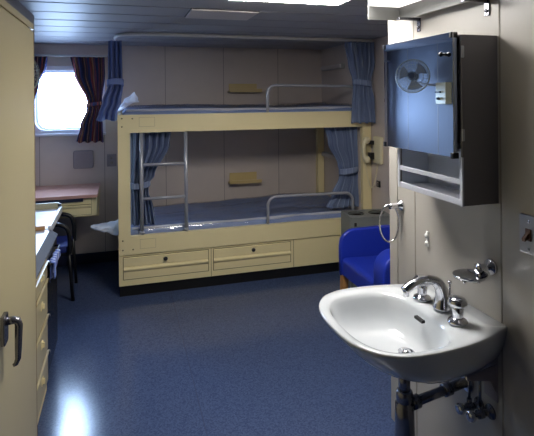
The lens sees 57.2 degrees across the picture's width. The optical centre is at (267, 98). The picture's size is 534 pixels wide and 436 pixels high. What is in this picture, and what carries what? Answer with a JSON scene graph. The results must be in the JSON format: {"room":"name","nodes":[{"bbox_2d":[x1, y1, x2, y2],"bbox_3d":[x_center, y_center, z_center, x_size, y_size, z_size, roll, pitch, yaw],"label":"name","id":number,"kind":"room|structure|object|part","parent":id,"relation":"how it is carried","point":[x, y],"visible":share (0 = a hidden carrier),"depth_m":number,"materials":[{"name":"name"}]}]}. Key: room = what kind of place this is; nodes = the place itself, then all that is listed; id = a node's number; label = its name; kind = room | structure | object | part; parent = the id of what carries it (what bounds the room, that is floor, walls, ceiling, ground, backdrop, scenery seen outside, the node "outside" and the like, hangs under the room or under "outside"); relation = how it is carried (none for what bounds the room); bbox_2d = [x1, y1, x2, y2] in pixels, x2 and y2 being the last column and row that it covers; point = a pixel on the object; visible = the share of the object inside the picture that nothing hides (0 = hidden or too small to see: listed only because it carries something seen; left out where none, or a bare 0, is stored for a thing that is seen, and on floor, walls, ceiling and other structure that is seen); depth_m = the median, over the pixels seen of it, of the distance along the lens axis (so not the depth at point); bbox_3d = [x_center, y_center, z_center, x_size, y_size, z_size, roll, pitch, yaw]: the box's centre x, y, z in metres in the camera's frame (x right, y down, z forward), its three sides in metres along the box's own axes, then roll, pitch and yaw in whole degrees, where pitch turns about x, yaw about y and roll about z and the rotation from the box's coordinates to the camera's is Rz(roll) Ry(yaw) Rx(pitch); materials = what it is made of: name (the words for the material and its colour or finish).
{"room":"ship cabin","nodes":[
{"label":"ship cabin","id":0,"kind":"room"},
{"bbox_2d":[34,44,321,253],"bbox_3d":[-0.835,0.493,4.946,3.315,2.129,0.102,-1,0,-17],"label":"wall","id":1,"kind":"structure","parent":0,"point":[284,160],"depth_m":4.94,"materials":[{"name":"beige paint"}]},
{"bbox_2d":[35,183,99,218],"bbox_3d":[-1.868,0.963,4.275,0.741,0.307,0.592,-1,0,-17],"label":"desk","id":2,"kind":"object","parent":1,"relation":"attached to","point":[78,200],"visible":0.64,"depth_m":4.11,"materials":[{"name":"brown wood"}]},
{"bbox_3d":[-1.650,0.913,4.069,0.345,0.140,0.018,-1,0,-17],"label":"drawer","id":3,"kind":"part","parent":2,"relation":"part of","materials":[{"name":"beige paint"}]},
{"bbox_3d":[-1.720,0.913,4.341,0.407,0.160,0.548,-1,0,-17],"label":"drawer","id":4,"kind":"part","parent":2,"relation":"part of","materials":[{"name":"beige paint"}]},
{"bbox_2d":[35,66,105,136],"bbox_3d":[-1.873,0.026,4.607,0.660,0.651,0.140,-1,0,-17],"label":"window","id":5,"kind":"structure","parent":1,"relation":"in","point":[40,131],"depth_m":4.54,"materials":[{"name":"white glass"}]},
{"bbox_2d":[34,54,107,56],"bbox_3d":[-1.890,-0.390,4.530,0.830,0.023,0.100,-1,0,-17],"label":"rail","id":6,"kind":"object","parent":1,"relation":"attached to","point":[54,55],"visible":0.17,"depth_m":4.50,"materials":[{"name":"silver metal"}]},
{"bbox_2d":[34,56,47,97],"bbox_3d":[-2.108,0.005,4.428,0.216,0.763,0.072,-1,0,-17],"label":"window curtain","id":7,"kind":"object","parent":6,"relation":"hanging from","point":[41,61],"visible":0.13,"depth_m":4.43,"materials":[{"name":"fabric"}]},
{"bbox_2d":[70,57,104,142],"bbox_3d":[-1.676,0.019,4.559,0.303,0.798,0.072,-1,0,-14],"label":"window curtain","id":8,"kind":"object","parent":6,"relation":"hanging from","point":[89,72],"visible":0.96,"depth_m":4.56,"materials":[{"name":"fabric"}]},
{"bbox_2d":[73,150,93,168],"bbox_3d":[-1.739,0.578,4.613,0.180,0.170,0.022,-1,0,-17],"label":"cover plate","id":9,"kind":"object","parent":1,"relation":"attached to","point":[82,159],"visible":1,"depth_m":4.60,"materials":[{"name":"grey metal"}]},
{"bbox_2d":[57,250,118,266],"bbox_3d":[-1.867,1.516,4.578,0.910,0.100,0.012,-1,0,-17],"label":"baseboard","id":10,"kind":"structure","parent":1,"relation":"attached to","point":[106,256],"depth_m":4.63,"materials":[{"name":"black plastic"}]},
{"bbox_2d":[107,154,115,166],"bbox_3d":[-1.498,0.595,4.689,0.085,0.118,0.014,-1,0,-17],"label":"wall socket","id":11,"kind":"object","parent":1,"relation":"attached to","point":[111,158],"visible":1,"depth_m":4.68,"materials":[{"name":"grey plastic"}]},
{"bbox_2d":[228,172,261,183],"bbox_3d":[-0.235,0.817,5.017,0.330,0.100,0.104,-1,0,-17],"label":"wall shelf","id":12,"kind":"object","parent":1,"relation":"attached to","point":[242,177],"visible":1,"depth_m":5.03,"materials":[{"name":"yellow paint"}]},
{"bbox_3d":[-0.257,0.807,5.058,0.288,0.080,0.013,-1,0,-17],"label":"plate","id":13,"kind":"part","parent":12,"relation":"part of","materials":[{"name":"yellow paint"}]},
{"bbox_2d":[228,84,261,91],"bbox_3d":[-0.238,-0.104,5.018,0.340,0.088,0.104,-1,0,-17],"label":"wall shelf","id":14,"kind":"object","parent":1,"relation":"attached to","point":[232,87],"visible":1,"depth_m":5.02,"materials":[{"name":"yellow paint"}]},
{"bbox_3d":[-0.260,-0.114,5.059,0.298,0.068,0.013,-1,0,-17],"label":"plate","id":15,"kind":"part","parent":14,"relation":"part of","materials":[{"name":"yellow paint"}]},
{"bbox_2d":[18,0,387,49],"bbox_3d":[0.031,-0.549,2.009,3.315,0.060,6.230,-1,0,-17],"label":"ceiling","id":16,"kind":"structure","parent":0,"point":[75,22],"depth_m":3.38,"materials":[{"name":"grey metal"}]},
{"bbox_2d":[184,8,259,19],"bbox_3d":[-0.287,-0.510,2.994,0.407,0.012,0.300,-1,0,-17],"label":"ceiling hatch","id":17,"kind":"object","parent":16,"relation":"attached to","point":[196,13],"visible":1,"depth_m":2.95,"materials":[{"name":"white metal"}]},
{"bbox_2d":[113,32,371,41],"bbox_3d":[-0.157,-0.504,4.077,2.245,0.028,0.365,-1,0,-8],"label":"track","id":18,"kind":"object","parent":16,"relation":"attached to","point":[116,36],"visible":0.99,"depth_m":4.00,"materials":[{"name":"silver metal"}]},
{"bbox_2d":[96,40,123,121],"bbox_3d":[-1.253,-0.135,3.879,0.213,0.639,0.096,-1,0,-17],"label":"curtain","id":19,"kind":"object","parent":18,"relation":"hanging from","point":[111,101],"visible":1,"depth_m":3.88,"materials":[{"name":"blue fabric"}]},
{"bbox_2d":[345,41,375,123],"bbox_3d":[0.814,-0.134,4.333,0.268,0.720,0.128,-1,0,-17],"label":"curtain","id":20,"kind":"object","parent":18,"relation":"hanging from","point":[360,55],"visible":1,"depth_m":4.32,"materials":[{"name":"blue fabric"}]},
{"bbox_2d":[245,0,349,5],"bbox_3d":[0.162,-0.504,2.225,0.630,0.032,0.620,-1,0,-17],"label":"recessed light","id":21,"kind":"object","parent":16,"relation":"in","point":[326,2],"visible":1,"depth_m":2.49,"materials":[{"name":"white plastic"}]},
{"bbox_2d":[37,261,394,435],"bbox_3d":[0.049,1.580,2.009,3.315,0.060,6.230,-1,0,-17],"label":"floor","id":22,"kind":"structure","parent":0,"point":[260,357],"depth_m":2.84,"materials":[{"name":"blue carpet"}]},
{"bbox_2d":[0,0,37,435],"bbox_3d":[-0.988,0.626,1.157,0.652,1.866,1.686,-1,0,-17],"label":"tall cabinet","id":23,"kind":"object","parent":22,"relation":"on","point":[18,321],"visible":1,"depth_m":1.68,"materials":[{"name":"laminate"}]},
{"bbox_3d":[-0.790,0.692,1.466,0.012,0.090,0.055,-1,0,-17],"label":"handle","id":24,"kind":"part","parent":23,"relation":"part of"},
{"bbox_3d":[-0.769,0.735,1.482,0.049,0.153,0.029,-1,0,-17],"label":"lever","id":25,"kind":"part","parent":23,"relation":"part of","materials":[{"name":"metal"}]},
{"bbox_2d":[36,259,50,424],"bbox_3d":[-1.354,1.211,2.258,0.570,0.702,0.603,-1,0,-17],"label":"dresser","id":26,"kind":"object","parent":22,"relation":"on","point":[42,317],"visible":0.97,"depth_m":2.42,"materials":[{"name":"beige paint"}]},
{"bbox_3d":[-1.095,0.909,2.337,0.013,0.092,0.593,-1,0,-17],"label":"drawer","id":27,"kind":"part","parent":26,"relation":"part of","materials":[{"name":"laminate"}]},
{"bbox_3d":[-1.094,1.051,2.337,0.013,0.188,0.593,-1,0,-17],"label":"drawer","id":28,"kind":"part","parent":26,"relation":"part of","materials":[{"name":"laminate"}]},
{"bbox_3d":[-1.093,1.242,2.337,0.013,0.190,0.593,-1,0,-17],"label":"drawer","id":29,"kind":"part","parent":26,"relation":"part of","materials":[{"name":"laminate"}]},
{"bbox_3d":[-1.091,1.421,2.337,0.013,0.165,0.593,-1,0,-17],"label":"drawer","id":30,"kind":"part","parent":26,"relation":"part of","materials":[{"name":"laminate"}]},
{"bbox_2d":[36,225,57,279],"bbox_3d":[-1.430,0.825,2.475,0.554,0.068,1.064,-1,0,-17],"label":"countertop","id":31,"kind":"structure","parent":26,"relation":"on","point":[45,239],"depth_m":2.77,"materials":[{"name":"grey laminate"}]},
{"bbox_2d":[35,202,61,230],"bbox_3d":[-1.684,1.168,3.270,0.516,0.794,0.599,-1,0,-17],"label":"writing desk","id":32,"kind":"object","parent":22,"relation":"on","point":[47,214],"visible":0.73,"depth_m":3.42,"materials":[{"name":"white laminate"}]},
{"bbox_2d":[47,238,59,372],"bbox_3d":[-1.499,1.214,2.770,0.568,0.698,0.448,-1,0,-17],"label":"fridge","id":33,"kind":"object","parent":22,"relation":"on","point":[52,285],"visible":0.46,"depth_m":2.83,"materials":[{"name":"black paint"}]},
{"bbox_2d":[49,249,60,279],"bbox_3d":[-1.213,0.950,2.787,0.036,0.111,0.241,-1,0,-17],"label":"towel","id":34,"kind":"object","parent":33,"relation":"hanging from","point":[56,254],"visible":0.94,"depth_m":2.75,"materials":[{"name":"blue fabric"}]},
{"bbox_2d":[55,212,77,300],"bbox_3d":[-1.781,1.217,3.859,0.501,0.703,0.484,-1,0,-17],"label":"desk chair","id":35,"kind":"object","parent":22,"relation":"on","point":[67,243],"visible":0.41,"depth_m":3.76,"materials":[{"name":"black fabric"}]},
{"bbox_3d":[-1.722,1.054,3.642,0.492,0.252,0.030,-1,0,-17],"label":"armrest","id":36,"kind":"part","parent":35,"relation":"part of","materials":[{"name":"black plastic"}]},
{"bbox_3d":[-1.768,1.153,3.816,0.430,0.055,0.330,-1,0,-17],"label":"seat","id":37,"kind":"part","parent":35,"relation":"part of","materials":[{"name":"blue fabric"}]},
{"bbox_3d":[-1.825,1.055,3.987,0.492,0.252,0.030,-1,0,-17],"label":"armrest","id":38,"kind":"part","parent":35,"relation":"part of","materials":[{"name":"black plastic"}]},
{"bbox_3d":[-1.511,1.358,3.751,0.025,0.414,0.090,-1,0,4],"label":"leg","id":39,"kind":"part","parent":35,"relation":"part of","materials":[{"name":"black paint"}]},
{"bbox_3d":[-1.617,1.359,4.090,0.026,0.417,0.136,-1,0,-9],"label":"leg","id":40,"kind":"part","parent":35,"relation":"part of","materials":[{"name":"black paint"}]},
{"bbox_2d":[118,84,371,296],"bbox_3d":[-0.245,0.716,4.560,2.193,1.672,0.960,-1,0,-17],"label":"bunk bed","id":41,"kind":"object","parent":22,"relation":"on","point":[187,259],"visible":0.86,"depth_m":4.05,"materials":[{"name":"beige paint"}]},
{"bbox_3d":[-0.957,0.188,3.869,0.122,0.075,0.004,-1,0,-17],"label":"plate","id":42,"kind":"part","parent":41,"relation":"part of","materials":[{"name":"beige paint"}]},
{"bbox_3d":[-0.948,1.149,3.869,0.122,0.075,0.004,-1,0,-17],"label":"plate","id":43,"kind":"part","parent":41,"relation":"part of","materials":[{"name":"beige paint"}]},
{"bbox_2d":[130,132,170,225],"bbox_3d":[-0.954,0.645,3.984,0.335,0.773,0.116,-1,0,-17],"label":"curtain","id":44,"kind":"object","parent":41,"relation":"hanging from","point":[156,145],"visible":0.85,"depth_m":3.96,"materials":[{"name":"blue fabric"}]},
{"bbox_3d":[-0.808,1.333,3.916,0.677,0.180,0.022,-1,0,-17],"label":"drawer","id":45,"kind":"part","parent":41,"relation":"part of","materials":[{"name":"beige paint"}]},
{"bbox_2d":[122,103,351,114],"bbox_3d":[-0.282,0.127,4.542,2.058,0.160,0.813,-1,0,-17],"label":"mattress","id":46,"kind":"object","parent":41,"relation":"on","point":[163,109],"visible":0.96,"depth_m":4.20,"materials":[{"name":"blue fabric"}]},
{"bbox_2d":[118,92,138,111],"bbox_3d":[-1.149,0.030,3.975,0.198,0.160,0.113,-1,0,-17],"label":"plastic sheet","id":47,"kind":"object","parent":46,"relation":"on","point":[132,98],"visible":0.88,"depth_m":3.96,"materials":[{"name":"white plastic"}]},
{"bbox_2d":[130,194,350,234],"bbox_3d":[-0.260,1.066,4.558,2.023,0.181,0.790,-1,0,-17],"label":"mattress","id":48,"kind":"object","parent":41,"relation":"on","point":[248,211],"visible":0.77,"depth_m":4.39,"materials":[{"name":"blue fabric"}]},
{"bbox_2d":[91,220,118,234],"bbox_3d":[-1.307,1.060,4.016,0.270,0.126,0.303,-1,0,-17],"label":"pillow","id":49,"kind":"object","parent":48,"relation":"attached to","point":[111,227],"visible":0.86,"depth_m":3.91,"materials":[{"name":"white fabric"}]},
{"bbox_3d":[-0.121,0.671,4.141,2.193,1.096,0.045,-1,0,-17],"label":"frame","id":50,"kind":"part","parent":41,"relation":"part of","materials":[{"name":"beige paint"}]},
{"bbox_3d":[-0.126,1.327,4.119,0.677,0.180,0.022,-1,0,-17],"label":"drawer","id":51,"kind":"part","parent":41,"relation":"part of","materials":[{"name":"beige paint"}]},
{"bbox_3d":[0.394,0.010,4.298,0.855,0.272,0.025,-1,0,-17],"label":"guard rail","id":52,"kind":"part","parent":41,"relation":"part of","materials":[{"name":"silver metal"}]},
{"bbox_3d":[0.381,0.952,4.292,0.821,0.248,0.025,-1,0,-17],"label":"guard rail","id":53,"kind":"part","parent":41,"relation":"part of","materials":[{"name":"silver metal"}]},
{"bbox_3d":[0.559,0.665,5.268,0.072,1.096,0.062,-1,0,-17],"label":"bed post","id":54,"kind":"part","parent":41,"relation":"part of","materials":[{"name":"beige paint"}]},
{"bbox_2d":[324,127,358,209],"bbox_3d":[0.673,0.626,4.469,0.328,0.763,0.116,-1,0,-17],"label":"curtain","id":55,"kind":"object","parent":41,"relation":"hanging from","point":[342,141],"visible":0.92,"depth_m":4.46,"materials":[{"name":"blue fabric"}]},
{"bbox_2d":[339,225,389,289],"bbox_3d":[0.892,1.208,3.229,0.648,0.668,0.626,-1,0,-17],"label":"armchair","id":56,"kind":"object","parent":22,"relation":"on","point":[364,256],"visible":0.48,"depth_m":3.41,"materials":[{"name":"blue fabric"}]},
{"bbox_3d":[0.532,1.389,3.419,0.056,0.312,0.040,-1,0,-17],"label":"leg","id":57,"kind":"part","parent":56,"relation":"part of","materials":[{"name":"brown wood"}]},
{"bbox_3d":[0.846,1.166,3.263,0.555,0.116,0.454,-1,0,-17],"label":"seat","id":58,"kind":"part","parent":56,"relation":"part of","materials":[{"name":"blue fabric"}]},
{"bbox_3d":[0.961,1.072,2.991,0.648,0.320,0.130,-1,0,-17],"label":"armrest","id":59,"kind":"part","parent":56,"relation":"part of","materials":[{"name":"blue fabric"}]},
{"bbox_2d":[341,209,389,287],"bbox_3d":[0.830,1.254,4.123,0.360,0.578,0.262,-1,0,-10],"label":"cabinet","id":60,"kind":"object","parent":22,"relation":"on","point":[365,217],"visible":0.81,"depth_m":4.03,"materials":[{"name":"grey paint"}]},
{"bbox_3d":[0.738,0.976,4.110,0.177,0.012,0.258,-1,0,-10],"label":"lid","id":61,"kind":"part","parent":60,"relation":"part of","materials":[{"name":"grey paint"}]},
{"bbox_3d":[0.916,0.974,4.140,0.177,0.012,0.258,-1,0,-10],"label":"lid","id":62,"kind":"part","parent":60,"relation":"part of","materials":[{"name":"grey paint"}]},
{"bbox_2d":[371,36,389,213],"bbox_3d":[1.152,0.475,3.903,0.102,2.129,3.035,-1,0,-17],"label":"wall","id":63,"kind":"structure","parent":0,"point":[380,195],"depth_m":4.29,"materials":[{"name":"beige paint"}]},
{"bbox_2d":[321,44,360,209],"bbox_3d":[0.750,0.509,4.928,0.087,2.069,0.840,-1,0,-17],"label":"wall","id":64,"kind":"structure","parent":63,"relation":"attached to","point":[337,54],"depth_m":4.99,"materials":[{"name":"beige paint"}]},
{"bbox_2d":[322,151,335,159],"bbox_3d":[0.659,0.594,4.989,0.052,0.050,0.510,-1,0,-17],"label":"wall lamp","id":65,"kind":"object","parent":64,"relation":"attached to","point":[325,154],"visible":0.55,"depth_m":5.05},
{"bbox_2d":[321,63,344,70],"bbox_3d":[0.651,-0.313,4.989,0.052,0.050,0.510,-1,0,-17],"label":"wall lamp","id":66,"kind":"object","parent":64,"relation":"attached to","point":[342,65],"visible":1,"depth_m":4.91,"materials":[{"name":"grey metal"}]},
{"bbox_2d":[361,136,382,187],"bbox_3d":[0.931,0.566,4.314,0.196,0.458,0.100,-1,0,33],"label":"telephone","id":67,"kind":"object","parent":63,"relation":"attached to","point":[376,155],"visible":1,"depth_m":4.31,"materials":[{"name":"beige plastic"}]},
{"bbox_3d":[0.916,0.675,4.327,0.132,0.240,0.018,-1,0,28],"label":"curly cord","id":68,"kind":"part","parent":67,"relation":"part of","materials":[{"name":"beige plastic"}]},
{"bbox_2d":[396,0,533,435],"bbox_3d":[1.539,0.499,0.976,1.030,2.074,3.195,-1,0,-17],"label":"wall","id":69,"kind":"structure","parent":0,"point":[460,237],"depth_m":1.68,"materials":[{"name":"beige paint"}]},
{"bbox_2d":[379,200,403,242],"bbox_3d":[0.566,0.570,2.254,0.109,0.196,0.052,-1,0,-17],"label":"towel ring","id":70,"kind":"object","parent":69,"relation":"attached to","point":[399,205],"visible":1,"depth_m":2.25,"materials":[{"name":"silver metal"}]},
{"bbox_2d":[388,20,397,421],"bbox_3d":[0.607,0.510,2.334,0.024,2.069,0.069,-1,0,-17],"label":"trim","id":71,"kind":"structure","parent":69,"relation":"attached to","point":[393,172],"depth_m":2.33,"materials":[{"name":"beige laminate"}]},
{"bbox_2d":[319,284,506,402],"bbox_3d":[0.482,0.924,1.755,0.561,0.304,0.544,-1,0,-17],"label":"washbasin","id":72,"kind":"object","parent":69,"relation":"attached to","point":[402,337],"visible":0.96,"depth_m":1.71,"materials":[{"name":"white ceramic"}]},
{"bbox_2d":[394,376,473,435],"bbox_3d":[0.603,1.144,1.798,0.312,0.372,0.086,-1,0,-17],"label":"trap","id":73,"kind":"object","parent":72,"relation":"attached to","point":[406,402],"visible":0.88,"depth_m":1.75,"materials":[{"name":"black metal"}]},
{"bbox_2d":[394,387,414,435],"bbox_3d":[0.491,1.188,1.757,0.072,0.285,0.071,-1,0,-17],"label":"pipe","id":74,"kind":"object","parent":73,"relation":"on","point":[405,398],"depth_m":1.73,"materials":[{"name":"silver metal"}]},
{"bbox_3d":[0.631,1.088,1.803,0.255,0.070,0.049,-1,0,-19],"label":"waste arm","id":75,"kind":"part","parent":73,"relation":"part of"},
{"bbox_2d":[401,274,467,326],"bbox_3d":[0.619,0.708,1.778,0.221,0.134,0.218,-1,0,31],"label":"tap","id":76,"kind":"object","parent":72,"relation":"on","point":[444,301],"visible":1,"depth_m":1.76,"materials":[{"name":"silver metal"}]},
{"bbox_2d":[413,274,430,301],"bbox_3d":[0.592,0.726,1.881,0.068,0.089,0.068,-1,0,-17],"label":"tap","id":77,"kind":"object","parent":76,"relation":"on","point":[421,295],"depth_m":1.86,"materials":[{"name":"silver metal"}]},
{"bbox_3d":[0.571,0.708,1.770,0.195,0.134,0.064,-1,0,-17],"label":"spout","id":78,"kind":"part","parent":76,"relation":"part of","materials":[{"name":"silver metal"}]},
{"bbox_3d":[0.668,0.720,1.799,0.016,0.100,0.016,-1,0,-17],"label":"lift rod","id":79,"kind":"part","parent":76,"relation":"part of","materials":[{"name":"silver metal"}]},
{"bbox_2d":[447,295,467,326],"bbox_3d":[0.651,0.725,1.682,0.068,0.089,0.068,-1,0,-17],"label":"tap","id":80,"kind":"object","parent":76,"relation":"on","point":[457,303],"depth_m":1.66,"materials":[{"name":"silver metal"}]},
{"bbox_2d":[425,231,428,246],"bbox_3d":[0.671,0.597,2.070,0.013,0.065,0.021,-1,0,-17],"label":"wall hook","id":81,"kind":"object","parent":69,"relation":"attached to","point":[427,232],"visible":1,"depth_m":2.06,"materials":[{"name":"white plastic"}]},
{"bbox_2d":[368,0,489,31],"bbox_3d":[0.674,-0.382,1.704,0.201,0.188,0.980,-1,0,-17],"label":"shelf","id":82,"kind":"object","parent":69,"relation":"attached to","point":[392,10],"visible":1,"depth_m":2.09,"materials":[{"name":"white metal"}]},
{"bbox_3d":[0.513,-0.378,2.166,0.157,0.066,0.004,-1,0,-17],"label":"plate","id":83,"kind":"part","parent":82,"relation":"part of","materials":[{"name":"white metal"}]},
{"bbox_2d":[369,0,420,7],"bbox_3d":[0.652,-0.408,1.698,0.149,0.008,0.968,-1,0,-17],"label":"diffuser","id":84,"kind":"object","parent":82,"relation":"attached to","point":[372,3],"depth_m":2.09,"materials":[{"name":"white plastic"}]},
{"bbox_2d":[383,32,498,206],"bbox_3d":[0.635,0.069,1.871,0.188,0.588,0.463,-1,0,-17],"label":"upper cabinet","id":85,"kind":"object","parent":69,"relation":"attached to","point":[441,90],"visible":1,"depth_m":1.72,"materials":[{"name":"grey metal"}]},
{"bbox_2d":[384,32,453,155],"bbox_3d":[0.560,-0.011,1.860,0.004,0.423,0.434,-1,0,-18],"label":"mirror glass","id":86,"kind":"object","parent":85,"relation":"attached to","point":[419,73],"depth_m":1.82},
{"bbox_2d":[400,181,459,205],"bbox_3d":[0.661,0.352,1.848,0.139,0.022,0.377,-1,0,-17],"label":"shelf","id":87,"kind":"object","parent":85,"relation":"attached to","point":[442,190],"depth_m":1.88,"materials":[{"name":"white metal"}]},
{"bbox_3d":[0.568,-0.011,1.863,0.015,0.419,0.430,-1,0,-18],"label":"mirror door","id":88,"kind":"part","parent":85,"relation":"part of","materials":[{"name":"grey metal"}]},
{"bbox_2d":[455,381,484,414],"bbox_3d":[0.724,1.067,1.766,0.094,0.146,0.052,-1,0,-17],"label":"valve","id":89,"kind":"object","parent":69,"relation":"attached to","point":[461,409],"visible":0.9,"depth_m":1.76,"materials":[{"name":"silver metal"}]},
{"bbox_2d":[452,258,497,283],"bbox_3d":[0.710,0.594,1.679,0.162,0.065,0.100,-1,0,-17],"label":"soap dish","id":90,"kind":"object","parent":69,"relation":"attached to","point":[480,272],"visible":1,"depth_m":1.69,"materials":[{"name":"silver metal"}]},
{"bbox_3d":[0.691,0.610,1.673,0.121,0.018,0.100,-1,0,-17],"label":"dish","id":91,"kind":"part","parent":90,"relation":"part of","materials":[{"name":"silver metal"}]},
{"bbox_2d":[465,381,495,422],"bbox_3d":[0.740,1.058,1.712,0.094,0.146,0.052,-1,0,-17],"label":"valve","id":92,"kind":"object","parent":69,"relation":"attached to","point":[480,413],"visible":0.98,"depth_m":1.71,"materials":[{"name":"silver metal"}]},
{"bbox_2d":[519,213,533,255],"bbox_3d":[0.817,0.432,1.543,0.032,0.122,0.078,-1,0,-17],"label":"light switch","id":93,"kind":"object","parent":69,"relation":"attached to","point":[526,222],"visible":1,"depth_m":1.55,"materials":[{"name":"metal"}]},
{"bbox_3d":[-1.486,0.499,1.502,0.102,2.129,6.130,-1,0,-17],"label":"wall","id":94,"kind":"structure","parent":0,"visible":0},
{"bbox_2d":[5,0,34,46],"bbox_3d":[-1.020,-0.415,0.845,0.435,0.189,4.400,-1,0,-17],"label":"trim","id":95,"kind":"structure","parent":94,"relation":"attached to","point":[16,4],"depth_m":2.66,"materials":[{"name":"grey metal"}]},
{"bbox_2d":[34,60,39,88],"bbox_3d":[-1.977,-0.135,3.690,0.206,0.450,0.556,-1,0,15],"label":"wall fan","id":96,"kind":"object","parent":94,"relation":"attached to","point":[35,63],"visible":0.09,"depth_m":3.91,"materials":[{"name":"black paint"}]}
]}

